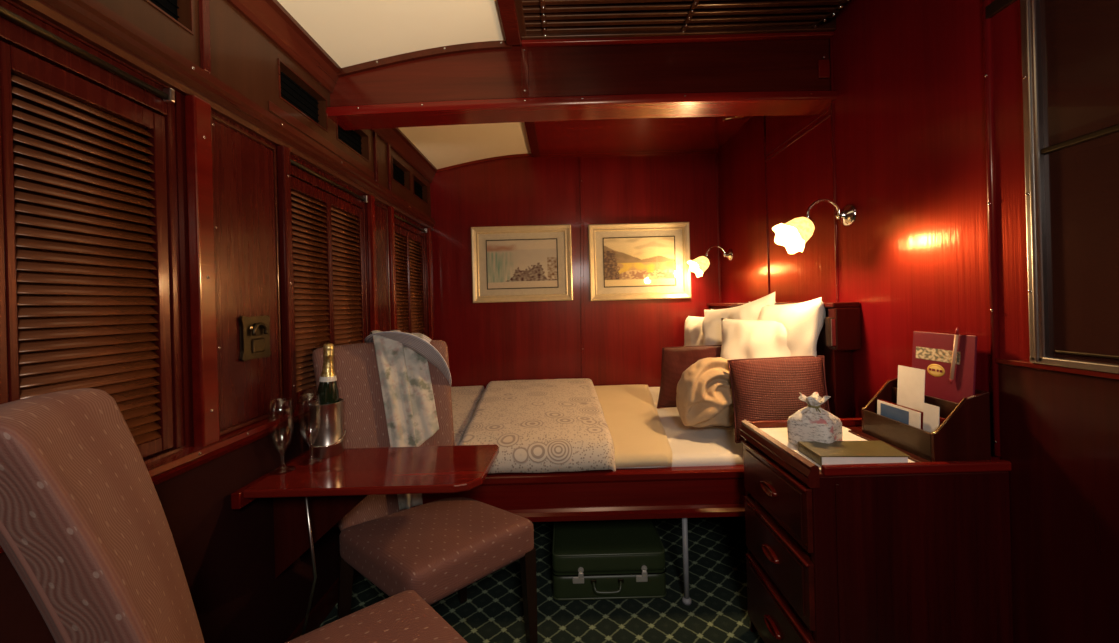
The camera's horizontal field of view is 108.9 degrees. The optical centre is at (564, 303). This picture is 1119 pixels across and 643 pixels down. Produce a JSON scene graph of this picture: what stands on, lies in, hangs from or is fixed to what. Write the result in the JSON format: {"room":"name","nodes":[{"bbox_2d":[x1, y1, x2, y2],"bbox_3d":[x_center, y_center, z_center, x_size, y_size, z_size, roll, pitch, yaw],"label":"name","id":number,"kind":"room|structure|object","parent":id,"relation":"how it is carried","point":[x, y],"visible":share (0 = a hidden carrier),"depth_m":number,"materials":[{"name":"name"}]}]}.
{"room":"train carriage","nodes":[
{"label":"train carriage","id":0,"kind":"room"},
{"bbox_2d":[3,0,433,463],"bbox_3d":[-1.073,-0.096,0.875,0.100,2.750,4.450,-2,0,0],"label":"wall","id":1,"kind":"structure","parent":0,"point":[243,58],"depth_m":1.23,"materials":[{"name":"brown wood"}]},
{"bbox_2d":[0,0,183,457],"bbox_3d":[-1.038,-0.092,0.748,0.070,0.940,0.635,-2,0,0],"label":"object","id":2,"kind":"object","parent":1,"relation":"in","point":[90,280],"depth_m":0.87,"materials":[{"name":"brown wood"}]},
{"bbox_2d":[0,97,8,403],"bbox_3d":[-1.043,-0.057,0.590,0.026,0.860,0.295,-2,0,0],"label":"shutter","id":3,"kind":"object","parent":2,"relation":"attached to","point":[4,101],"depth_m":0.74,"materials":[{"name":"brown wood"}]},
{"bbox_2d":[0,399,315,552],"bbox_3d":[-0.987,0.413,0.875,0.044,0.057,4.450,-2,0,0],"label":"trim","id":4,"kind":"structure","parent":1,"relation":"attached to","point":[160,470],"depth_m":1.13,"materials":[{"name":"red wood"}]},
{"bbox_2d":[145,0,193,34],"bbox_3d":[-1.063,-0.822,0.946,0.049,0.142,0.344,-2,0,0],"label":"air vent","id":5,"kind":"object","parent":1,"relation":"in","point":[168,8],"visible":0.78,"depth_m":1.09,"materials":[{"name":"brown wood"}]},
{"bbox_2d":[0,417,340,642],"bbox_3d":[-0.996,0.814,0.875,0.004,0.746,4.450,-2,0,0],"label":"wall panel","id":6,"kind":"object","parent":1,"relation":"attached to","point":[226,554],"depth_m":1.20,"materials":[{"name":"brown wood"}]},
{"bbox_2d":[185,95,219,446],"bbox_3d":[-1.007,-0.089,1.113,0.032,0.962,0.055,-2,0,0],"label":"trim","id":7,"kind":"structure","parent":1,"relation":"attached to","point":[198,128],"depth_m":1.09,"materials":[{"name":"red wood"}]},
{"bbox_2d":[199,0,210,73],"bbox_3d":[-1.036,-0.805,1.150,0.012,0.275,0.024,-2,0,0],"label":"trim","id":8,"kind":"structure","parent":1,"relation":"attached to","point":[204,9],"depth_m":1.14,"materials":[{"name":"brown wood"}]},
{"bbox_2d":[11,0,435,230],"bbox_3d":[-1.019,-0.620,0.875,0.036,0.105,4.450,-2,0,0],"label":"trim","id":9,"kind":"structure","parent":1,"relation":"attached to","point":[91,21],"depth_m":1.08,"materials":[{"name":"brown wood"}]},
{"bbox_2d":[212,120,279,428],"bbox_3d":[-1.020,-0.085,1.288,0.006,0.905,0.249,-2,0,0],"label":"wall panel","id":10,"kind":"object","parent":1,"relation":"attached to","point":[244,205],"depth_m":1.27,"materials":[{"name":"brown wood"}]},
{"bbox_2d":[211,113,282,434],"bbox_3d":[-1.017,-0.086,1.288,0.012,0.937,0.265,-2,0,0],"label":"trim","id":11,"kind":"structure","parent":1,"relation":"attached to","point":[213,116],"depth_m":1.41,"materials":[{"name":"brown wood"}]},
{"bbox_2d":[238,315,270,360],"bbox_3d":[-0.998,0.108,1.299,0.028,0.141,0.121,-2,0,0],"label":"plaque","id":12,"kind":"object","parent":1,"relation":"attached to","point":[254,330],"visible":1,"depth_m":1.28,"materials":[{"name":"brown metal"}]},
{"bbox_2d":[277,145,296,411],"bbox_3d":[-1.007,-0.089,1.450,0.032,0.962,0.035,-2,0,0],"label":"trim","id":13,"kind":"structure","parent":1,"relation":"attached to","point":[283,152],"depth_m":1.43,"materials":[{"name":"brown wood"}]},
{"bbox_2d":[278,58,327,131],"bbox_3d":[-1.063,-0.822,1.603,0.049,0.142,0.297,-2,0,0],"label":"air vent","id":14,"kind":"object","parent":1,"relation":"in","point":[290,92],"visible":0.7,"depth_m":1.61,"materials":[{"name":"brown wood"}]},
{"bbox_2d":[268,101,373,178],"bbox_3d":[-1.036,-0.695,1.785,0.006,0.035,0.770,-2,0,0],"label":"trim","id":15,"kind":"structure","parent":1,"relation":"attached to","point":[272,107],"depth_m":1.66,"materials":[{"name":"brown wood"}]},
{"bbox_2d":[284,569,359,642],"bbox_3d":[-0.980,1.232,0.875,0.015,0.090,4.450,-2,0,0],"label":"baseboard","id":16,"kind":"structure","parent":1,"relation":"attached to","point":[324,606],"depth_m":1.60,"materials":[{"name":"brown wood"}]},
{"bbox_2d":[290,156,368,401],"bbox_3d":[-1.038,-0.092,1.775,0.070,0.940,0.620,-2,0,0],"label":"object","id":17,"kind":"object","parent":1,"relation":"in","point":[330,269],"depth_m":1.74,"materials":[{"name":"brown wood"}]},
{"bbox_2d":[291,176,332,401],"bbox_3d":[-1.043,-0.057,1.621,0.026,0.860,0.288,-2,0,0],"label":"shutter","id":18,"kind":"object","parent":17,"relation":"attached to","point":[311,203],"depth_m":1.64,"materials":[{"name":"brown wood"}]},
{"bbox_2d":[329,194,365,345],"bbox_3d":[-1.043,-0.057,1.914,0.026,0.860,0.298,-2,0,0],"label":"shutter","id":19,"kind":"object","parent":17,"relation":"attached to","point":[347,217],"depth_m":1.92,"materials":[{"name":"brown wood"}]},
{"bbox_2d":[226,0,436,182],"bbox_3d":[-1.017,-1.010,0.875,0.062,0.145,4.450,-2,0,0],"label":"trim","id":20,"kind":"structure","parent":1,"relation":"attached to","point":[270,17],"depth_m":1.56,"materials":[{"name":"brown wood"}]},
{"bbox_2d":[336,123,368,161],"bbox_3d":[-1.063,-0.822,1.972,0.049,0.142,0.299,-2,0,0],"label":"air vent","id":21,"kind":"object","parent":1,"relation":"in","point":[351,139],"visible":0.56,"depth_m":2.01,"materials":[{"name":"brown wood"}]},
{"bbox_2d":[231,444,498,635],"bbox_3d":[-0.610,0.859,1.357,0.741,0.624,0.355,-2,0,0],"label":"folding table","id":22,"kind":"object","parent":1,"relation":"attached to","point":[309,500],"visible":0.91,"depth_m":1.35,"materials":[{"name":"brown wood"}]},
{"bbox_2d":[268,398,295,474],"bbox_3d":[-0.946,0.438,1.335,0.073,0.236,0.073,-2,0,0],"label":"glass","id":23,"kind":"object","parent":22,"relation":"on","point":[291,398],"visible":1,"depth_m":1.33,"materials":[{"name":"clear glass"}]},
{"bbox_2d":[298,393,323,465],"bbox_3d":[-0.893,0.436,1.405,0.073,0.236,0.073,-2,0,0],"label":"glass","id":24,"kind":"object","parent":22,"relation":"on","point":[319,393],"visible":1,"depth_m":1.41,"materials":[{"name":"clear glass"}]},
{"bbox_2d":[308,398,345,458],"bbox_3d":[-0.878,0.457,1.475,0.120,0.194,0.120,-2,0,0],"label":"ice bucket","id":25,"kind":"object","parent":22,"relation":"on","point":[329,443],"visible":0.97,"depth_m":1.44,"materials":[{"name":"metal"}]},
{"bbox_2d":[316,343,338,404],"bbox_3d":[-0.881,0.317,1.478,0.081,0.343,0.076,-2,0,0],"label":"champagne bottle","id":26,"kind":"object","parent":25,"relation":"in","point":[328,389],"visible":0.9,"depth_m":1.46,"materials":[{"name":"green glass"}]},
{"bbox_2d":[367,195,377,331],"bbox_3d":[-1.007,-0.089,2.100,0.032,0.962,0.035,-2,0,0],"label":"trim","id":27,"kind":"structure","parent":1,"relation":"attached to","point":[371,228],"depth_m":2.08,"materials":[{"name":"red wood"}]},
{"bbox_2d":[373,132,377,181],"bbox_3d":[-1.036,-0.805,2.190,0.012,0.275,0.024,-2,0,0],"label":"trim","id":28,"kind":"structure","parent":1,"relation":"attached to","point":[374,133],"depth_m":2.18,"materials":[{"name":"brown wood"}]},
{"bbox_2d":[375,202,390,331],"bbox_3d":[-1.020,-0.085,2.223,0.006,0.905,0.169,-2,0,0],"label":"trim","id":29,"kind":"structure","parent":1,"relation":"attached to","point":[380,214],"depth_m":2.23,"materials":[{"name":"brown wood"}]},
{"bbox_2d":[387,144,391,190],"bbox_3d":[-1.036,-0.805,2.360,0.012,0.275,0.024,-2,0,0],"label":"trim","id":30,"kind":"structure","parent":1,"relation":"attached to","point":[388,145],"depth_m":2.35,"materials":[{"name":"brown wood"}]},
{"bbox_2d":[387,206,396,329],"bbox_3d":[-1.007,-0.089,2.341,0.032,0.962,0.032,-2,0,0],"label":"trim","id":31,"kind":"structure","parent":1,"relation":"attached to","point":[391,229],"depth_m":2.33,"materials":[{"name":"red wood"}]},
{"bbox_2d":[392,156,410,191],"bbox_3d":[-1.063,-0.822,2.547,0.049,0.142,0.277,-2,0,0],"label":"air vent","id":32,"kind":"object","parent":1,"relation":"in","point":[397,173],"visible":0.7,"depth_m":2.58,"materials":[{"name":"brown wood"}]},
{"bbox_2d":[394,212,427,336],"bbox_3d":[-1.038,-0.092,2.665,0.070,0.940,0.620,-2,0,0],"label":"window","id":33,"kind":"structure","parent":1,"relation":"in","point":[410,239],"depth_m":2.70,"materials":[{"name":"brown wood"}]},
{"bbox_2d":[394,224,410,332],"bbox_3d":[-1.043,-0.057,2.511,0.026,0.860,0.288,-2,0,0],"label":"shutter","id":34,"kind":"object","parent":33,"relation":"attached to","point":[402,258],"depth_m":2.58,"materials":[{"name":"brown wood"}]},
{"bbox_2d":[408,231,425,335],"bbox_3d":[-1.043,-0.057,2.804,0.026,0.860,0.298,-2,0,0],"label":"shutter","id":35,"kind":"object","parent":33,"relation":"attached to","point":[416,240],"depth_m":2.82,"materials":[{"name":"brown wood"}]},
{"bbox_2d":[413,174,427,204],"bbox_3d":[-1.063,-0.822,2.885,0.049,0.142,0.282,-2,0,0],"label":"air vent","id":36,"kind":"object","parent":1,"relation":"in","point":[417,189],"visible":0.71,"depth_m":2.92,"materials":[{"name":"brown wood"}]},
{"bbox_2d":[337,40,511,77],"bbox_3d":[-0.640,-1.087,1.771,0.810,0.156,0.018,-2,0,0],"label":"trim","id":37,"kind":"structure","parent":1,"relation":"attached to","point":[486,45],"depth_m":1.76,"materials":[{"name":"brown wood"}]},
{"bbox_2d":[426,227,433,339],"bbox_3d":[-1.007,-0.089,2.991,0.032,0.962,0.038,-2,0,0],"label":"trim","id":38,"kind":"structure","parent":1,"relation":"attached to","point":[428,234],"depth_m":2.97,"materials":[{"name":"red wood"}]},
{"bbox_2d":[277,0,530,168],"bbox_3d":[-0.643,-1.110,0.875,0.815,0.147,4.450,-2,0,0],"label":"ceiling","id":39,"kind":"structure","parent":0,"point":[351,32],"depth_m":1.65,"materials":[{"name":"white paint"}]},
{"bbox_2d":[497,0,520,44],"bbox_3d":[-0.224,-1.165,0.205,0.065,0.058,3.110,-2,0,0],"label":"trim","id":40,"kind":"structure","parent":39,"relation":"attached to","point":[507,8],"depth_m":1.61,"materials":[{"name":"brown wood"}]},
{"bbox_2d":[319,516,763,642],"bbox_3d":[0.129,1.272,0.875,2.330,0.050,4.550,-2,0,0],"label":"floor","id":41,"kind":"structure","parent":0,"point":[493,610],"depth_m":1.66,"materials":[{"name":"carpet"}]},
{"bbox_2d":[0,388,467,642],"bbox_3d":[-0.536,0.697,0.792,0.720,1.135,0.469,-2,0,-38],"label":"upholstered chair","id":42,"kind":"object","parent":41,"relation":"on","point":[85,529],"visible":1,"depth_m":0.56,"materials":[{"name":"fabric"}]},
{"bbox_2d":[312,340,537,642],"bbox_3d":[-0.568,0.711,1.534,0.788,1.109,0.516,-2,0,44],"label":"upholstered chair","id":43,"kind":"object","parent":41,"relation":"on","point":[434,550],"visible":0.73,"depth_m":1.43,"materials":[{"name":"fabric"}]},
{"bbox_2d":[370,330,438,509],"bbox_3d":[-0.704,0.468,1.732,0.214,0.716,0.302,-2,0,-44],"label":"scarf","id":44,"kind":"object","parent":43,"relation":"on","point":[404,374],"visible":0.76,"depth_m":1.67,"materials":[{"name":"fabric"}]},
{"bbox_2d":[364,331,451,385],"bbox_3d":[-0.692,0.260,1.810,0.388,0.298,0.338,-2,0,0],"label":"sun hat","id":45,"kind":"object","parent":43,"relation":"hanging from","point":[423,346],"visible":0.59,"depth_m":1.69,"materials":[{"name":"fabric"}]},
{"bbox_2d":[332,387,745,604],"bbox_3d":[0.112,0.947,2.352,2.208,0.601,1.467,-2,0,0],"label":"bed","id":46,"kind":"object","parent":41,"relation":"on","point":[705,478],"visible":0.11,"depth_m":1.64,"materials":[{"name":"red wood"}]},
{"bbox_2d":[461,384,671,467],"bbox_3d":[-0.173,0.664,2.365,1.624,0.052,1.430,-2,0,0],"label":"blanket","id":47,"kind":"object","parent":46,"relation":"on","point":[637,432],"visible":0.23,"depth_m":2.04,"materials":[{"name":"beige fabric"}]},
{"bbox_2d":[451,386,483,445],"bbox_3d":[-0.722,0.661,2.359,0.530,0.063,1.443,-2,0,0],"label":"sheet","id":48,"kind":"object","parent":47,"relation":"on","point":[465,399],"visible":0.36,"depth_m":2.48,"materials":[{"name":"white fabric"}]},
{"bbox_2d":[459,378,615,472],"bbox_3d":[-0.190,0.649,2.348,0.820,0.162,1.464,-2,0,0],"label":"coverlet","id":49,"kind":"object","parent":47,"relation":"on","point":[542,425],"visible":0.98,"depth_m":1.86,"materials":[{"name":"beige fabric"}]},
{"bbox_2d":[657,345,721,408],"bbox_3d":[0.749,0.425,2.336,0.410,0.386,0.193,-2,0,30],"label":"cushion","id":50,"kind":"object","parent":46,"relation":"on","point":[675,360],"visible":0.44,"depth_m":2.34,"materials":[{"name":"brown fabric"}]},
{"bbox_2d":[684,316,703,345],"bbox_3d":[0.945,0.325,2.659,0.241,0.590,0.647,-2,0,-15],"label":"pillow","id":51,"kind":"object","parent":46,"relation":"on","point":[693,334],"visible":0.16,"depth_m":2.77,"materials":[{"name":"white fabric"}]},
{"bbox_2d":[676,357,733,427],"bbox_3d":[0.710,0.432,1.946,0.315,0.347,0.308,-2,0,0],"label":"cushion","id":52,"kind":"object","parent":46,"relation":"on","point":[704,397],"visible":0.86,"depth_m":1.87,"materials":[{"name":"beige fabric"}]},
{"bbox_2d":[702,292,775,344],"bbox_3d":[0.987,0.283,2.296,0.206,0.693,0.673,-2,0,-20],"label":"pillow","id":53,"kind":"object","parent":46,"relation":"on","point":[711,324],"visible":0.2,"depth_m":2.38,"materials":[{"name":"white fabric"}]},
{"bbox_2d":[720,318,790,359],"bbox_3d":[0.970,0.334,1.962,0.231,0.590,0.578,-2,0,-34],"label":"pillow","id":54,"kind":"object","parent":46,"relation":"on","point":[741,339],"visible":0.32,"depth_m":1.97,"materials":[{"name":"white fabric"}]},
{"bbox_2d":[727,355,829,443],"bbox_3d":[0.919,0.405,1.718,0.387,0.363,0.193,-2,0,16],"label":"cushion","id":55,"kind":"object","parent":46,"relation":"on","point":[771,388],"visible":0.69,"depth_m":1.69,"materials":[{"name":"brown fabric"}]},
{"bbox_2d":[757,297,825,356],"bbox_3d":[1.053,0.282,1.990,0.152,0.621,0.671,-2,0,-3],"label":"pillow","id":56,"kind":"object","parent":46,"relation":"on","point":[803,322],"visible":0.27,"depth_m":1.75,"materials":[{"name":"white fabric"}]},
{"bbox_2d":[552,519,666,600],"bbox_3d":[0.187,1.144,1.831,0.488,0.203,0.382,-2,0,0],"label":"suitcase","id":57,"kind":"object","parent":41,"relation":"on","point":[595,559],"visible":0.91,"depth_m":1.68,"materials":[{"name":"leather"}]},
{"bbox_2d":[739,418,1013,642],"bbox_3d":[0.944,0.828,1.302,0.572,0.793,0.427,-2,0,0],"label":"chest","id":58,"kind":"object","parent":41,"relation":"on","point":[912,552],"visible":0.96,"depth_m":1.09,"materials":[{"name":"brown wood"}]},
{"bbox_2d":[759,426,913,470],"bbox_3d":[0.873,0.460,1.300,0.320,0.002,0.379,-2,0,0],"label":"mat","id":59,"kind":"object","parent":58,"relation":"on","point":[780,434],"visible":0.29,"depth_m":1.38,"materials":[{"name":"white paper"}]},
{"bbox_2d":[787,392,842,445],"bbox_3d":[0.823,0.379,1.320,0.133,0.162,0.133,-2,0,-39],"label":"tissue box cover","id":60,"kind":"object","parent":59,"relation":"on","point":[812,422],"visible":0.98,"depth_m":1.29,"materials":[{"name":"fabric"}]},
{"bbox_2d":[798,441,910,465],"bbox_3d":[0.858,0.444,1.192,0.253,0.029,0.129,-2,0,3],"label":"hardcover book","id":61,"kind":"object","parent":59,"relation":"on","point":[837,452],"visible":0.91,"depth_m":1.16,"materials":[{"name":"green paper"}]},
{"bbox_2d":[848,377,990,461],"bbox_3d":[1.102,0.352,1.276,0.195,0.205,0.297,-2,0,0],"label":"desk organizer","id":62,"kind":"object","parent":58,"relation":"on","point":[962,433],"visible":0.8,"depth_m":1.14,"materials":[{"name":"brown wood"}]},
{"bbox_2d":[877,400,920,428],"bbox_3d":[1.066,0.385,1.282,0.006,0.118,0.165,-2,0,0],"label":"postcard","id":63,"kind":"object","parent":62,"relation":"in","point":[904,415],"visible":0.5,"depth_m":1.27,"materials":[{"name":"white paper"}]},
{"bbox_2d":[880,403,908,424],"bbox_3d":[1.065,0.364,1.295,0.003,0.060,0.110,-2,0,0],"label":"picture","id":64,"kind":"object","parent":63,"relation":"attached to","point":[892,411],"depth_m":1.29},
{"bbox_2d":[897,365,924,411],"bbox_3d":[1.117,0.324,1.295,0.016,0.237,0.100,-2,0,0],"label":"card","id":65,"kind":"object","parent":62,"relation":"in","point":[911,381],"visible":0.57,"depth_m":1.29,"materials":[{"name":"white paper"}]},
{"bbox_2d":[923,403,939,432],"bbox_3d":[1.075,0.370,1.175,0.009,0.147,0.050,-2,0,0],"label":"envelope","id":66,"kind":"object","parent":62,"relation":"in","point":[931,413],"visible":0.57,"depth_m":1.18,"materials":[{"name":"white paper"}]},
{"bbox_2d":[912,331,976,402],"bbox_3d":[1.171,0.267,1.248,0.030,0.349,0.205,-2,0,0],"label":"folder","id":67,"kind":"object","parent":62,"relation":"in","point":[932,352],"visible":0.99,"depth_m":1.23,"materials":[{"name":"red paper"}]},
{"bbox_2d":[950,327,958,383],"bbox_3d":[1.166,0.155,1.198,0.009,0.172,0.024,-2,0,-43],"label":"ballpoint pen","id":68,"kind":"object","parent":67,"relation":"attached to","point":[956,336],"visible":1,"depth_m":1.20,"materials":[{"name":"beige plastic"}]},
{"bbox_2d":[430,153,718,388],"bbox_3d":[0.092,-0.128,3.125,2.330,2.750,0.050,-2,0,0],"label":"wall","id":69,"kind":"structure","parent":0,"point":[624,340],"depth_m":3.10,"materials":[{"name":"red wood"}]},
{"bbox_2d":[436,153,531,172],"bbox_3d":[-0.630,-1.089,3.094,0.830,0.148,0.012,-2,0,0],"label":"trim","id":70,"kind":"structure","parent":69,"relation":"attached to","point":[527,154],"depth_m":3.09,"materials":[{"name":"red wood"}]},
{"bbox_2d":[471,224,572,302],"bbox_3d":[-0.332,-0.310,3.083,0.770,0.583,0.030,-2,0,0],"label":"framed picture","id":71,"kind":"object","parent":69,"relation":"attached to","point":[534,262],"visible":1,"depth_m":3.09},
{"bbox_2d":[487,239,557,288],"bbox_3d":[-0.332,-0.310,3.092,0.538,0.367,0.001,-2,0,0],"label":"print","id":72,"kind":"object","parent":71,"relation":"attached to","point":[513,263],"depth_m":3.09},
{"bbox_2d":[524,122,539,156],"bbox_3d":[-0.224,-1.165,2.485,0.065,0.058,1.230,-2,0,0],"label":"trim","id":73,"kind":"structure","parent":69,"relation":"attached to","point":[530,127],"depth_m":2.75,"materials":[{"name":"brown wood"}]},
{"bbox_2d":[580,157,584,377],"bbox_3d":[0.133,-0.179,3.094,0.064,1.950,0.012,-2,0,0],"label":"trim","id":74,"kind":"structure","parent":69,"relation":"attached to","point":[581,158],"depth_m":3.09,"materials":[{"name":"red wood"}]},
{"bbox_2d":[534,150,717,157],"bbox_3d":[0.471,-1.156,3.094,1.415,0.015,0.012,-2,0,0],"label":"trim","id":75,"kind":"structure","parent":69,"relation":"attached to","point":[713,151],"depth_m":3.09,"materials":[{"name":"red wood"}]},
{"bbox_2d":[588,222,690,300],"bbox_3d":[0.575,-0.327,3.083,0.776,0.587,0.030,-2,0,0],"label":"framed picture","id":76,"kind":"object","parent":69,"relation":"attached to","point":[632,261],"visible":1,"depth_m":3.09},
{"bbox_2d":[604,237,674,286],"bbox_3d":[0.575,-0.327,3.092,0.544,0.371,0.001,-2,0,0],"label":"print","id":77,"kind":"object","parent":76,"relation":"attached to","point":[648,260],"depth_m":3.09},
{"bbox_2d":[715,151,721,302],"bbox_3d":[1.197,-0.232,3.093,0.014,1.900,0.014,-2,0,0],"label":"trim","id":78,"kind":"structure","parent":69,"relation":"attached to","point":[716,153],"depth_m":3.09,"materials":[{"name":"red wood"}]},
{"bbox_2d":[535,116,751,154],"bbox_3d":[0.494,-1.264,0.875,1.465,0.200,4.450,-2,0,0],"label":"ceiling","id":79,"kind":"structure","parent":0,"point":[673,133],"depth_m":2.75,"materials":[{"name":"red wood"}]},
{"bbox_2d":[722,116,743,121],"bbox_3d":[1.034,-1.151,2.460,0.130,0.055,0.030,-2,0,0],"label":"ceiling latch","id":80,"kind":"structure","parent":79,"relation":"attached to","point":[723,117],"depth_m":2.45,"materials":[{"name":"silver metal"}]},
{"bbox_2d":[718,0,1029,459],"bbox_3d":[1.231,-0.158,0.875,0.050,2.750,4.450,-2,0,0],"label":"wall","id":81,"kind":"structure","parent":0,"point":[908,75],"depth_m":1.44,"materials":[{"name":"red wood"}]},
{"bbox_2d":[521,46,528,96],"bbox_3d":[-0.178,-1.028,1.775,0.030,0.235,0.010,-2,0,0],"label":"trim","id":82,"kind":"structure","parent":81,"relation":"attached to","point":[524,50],"depth_m":1.77,"materials":[{"name":"brown wood"}]},
{"bbox_2d":[330,39,830,105],"bbox_3d":[0.065,-1.100,1.820,2.230,0.425,0.080,-2,0,0],"label":"trim","id":83,"kind":"structure","parent":81,"relation":"attached to","point":[781,65],"depth_m":1.78,"materials":[{"name":"brown wood"}]},
{"bbox_2d":[326,90,836,129],"bbox_3d":[0.071,-0.888,1.819,2.230,0.072,0.151,-2,0,0],"label":"ceiling beam","id":84,"kind":"structure","parent":81,"relation":"attached to","point":[792,102],"depth_m":1.77,"materials":[{"name":"red wood"}]},
{"bbox_2d":[521,32,833,46],"bbox_3d":[0.494,-1.167,1.765,1.370,0.017,0.030,-2,0,0],"label":"trim","id":85,"kind":"structure","parent":81,"relation":"attached to","point":[801,35],"depth_m":1.75,"materials":[{"name":"red wood"}]},
{"bbox_2d":[515,0,849,39],"bbox_3d":[0.488,-1.204,1.413,1.380,0.060,0.725,-2,0,0],"label":"ceiling vent","id":86,"kind":"object","parent":81,"relation":"attached to","point":[537,19],"visible":0.98,"depth_m":1.67,"materials":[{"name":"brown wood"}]},
{"bbox_2d":[687,245,732,277],"bbox_3d":[1.045,-0.309,2.894,0.313,0.228,0.159,-2,0,0],"label":"reading lamp","id":87,"kind":"object","parent":81,"relation":"attached to","point":[698,265],"visible":1,"depth_m":2.88,"materials":[{"name":"white glass"}]},
{"bbox_2d":[763,116,769,294],"bbox_3d":[1.200,-0.383,2.364,0.014,1.600,0.014,-2,0,0],"label":"trim","id":88,"kind":"structure","parent":81,"relation":"attached to","point":[763,116],"depth_m":2.36,"materials":[{"name":"red wood"}]},
{"bbox_2d":[707,302,860,417],"bbox_3d":[1.157,0.396,2.360,0.125,0.806,1.460,-2,0,0],"label":"headboard","id":89,"kind":"object","parent":81,"relation":"attached to","point":[840,334],"visible":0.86,"depth_m":1.68,"materials":[{"name":"brown wood"}]},
{"bbox_2d":[707,302,859,307],"bbox_3d":[1.152,0.003,2.362,0.113,0.021,1.455,-2,0,0],"label":"shelf","id":90,"kind":"object","parent":89,"relation":"attached to","point":[826,304],"depth_m":1.73,"materials":[{"name":"brown wood"}]},
{"bbox_2d":[825,317,835,346],"bbox_3d":[1.095,0.116,1.652,0.017,0.120,0.044,-2,0,0],"label":"switch plate","id":91,"kind":"object","parent":89,"relation":"attached to","point":[830,322],"depth_m":1.64,"materials":[{"name":"metal"}]},
{"bbox_2d":[765,114,829,161],"bbox_3d":[1.188,-0.844,2.077,0.012,0.012,0.574,-2,0,0],"label":"trim","id":92,"kind":"structure","parent":81,"relation":"attached to","point":[828,116],"depth_m":2.02,"materials":[{"name":"red wood"}]},
{"bbox_2d":[766,109,829,155],"bbox_3d":[1.187,-0.872,2.077,0.006,0.006,0.574,-2,0,0],"label":"trim","id":93,"kind":"structure","parent":81,"relation":"attached to","point":[829,109],"depth_m":2.01,"materials":[{"name":"red wood"}]},
{"bbox_2d":[772,199,856,253],"bbox_3d":[1.045,-0.329,1.684,0.313,0.228,0.159,-2,0,0],"label":"reading lamp","id":94,"kind":"object","parent":81,"relation":"attached to","point":[793,235],"visible":1,"depth_m":1.68,"materials":[{"name":"white glass"}]},
{"bbox_2d":[817,56,829,78],"bbox_3d":[1.147,-1.048,1.772,0.050,0.094,0.015,-2,0,0],"label":"trim","id":95,"kind":"structure","parent":81,"relation":"attached to","point":[823,65],"depth_m":1.77,"materials":[{"name":"red wood"}]},
{"bbox_2d":[829,37,838,301],"bbox_3d":[1.199,-0.388,1.772,0.015,1.610,0.014,-2,0,0],"label":"trim","id":96,"kind":"structure","parent":81,"relation":"attached to","point":[830,39],"depth_m":1.77,"materials":[{"name":"red wood"}]},
{"bbox_2d":[983,0,1000,456],"bbox_3d":[1.196,-0.427,1.125,0.020,1.710,0.024,-2,0,0],"label":"trim","id":97,"kind":"structure","parent":81,"relation":"attached to","point":[987,23],"depth_m":1.12,"materials":[{"name":"red wood"}]},
{"bbox_2d":[985,0,1118,642],"bbox_3d":[1.216,-0.198,0.285,0.058,2.650,1.670,-2,0,0],"label":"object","id":98,"kind":"structure","parent":81,"relation":"in","point":[1059,408],"depth_m":0.96,"materials":[{"name":"brown wood"}]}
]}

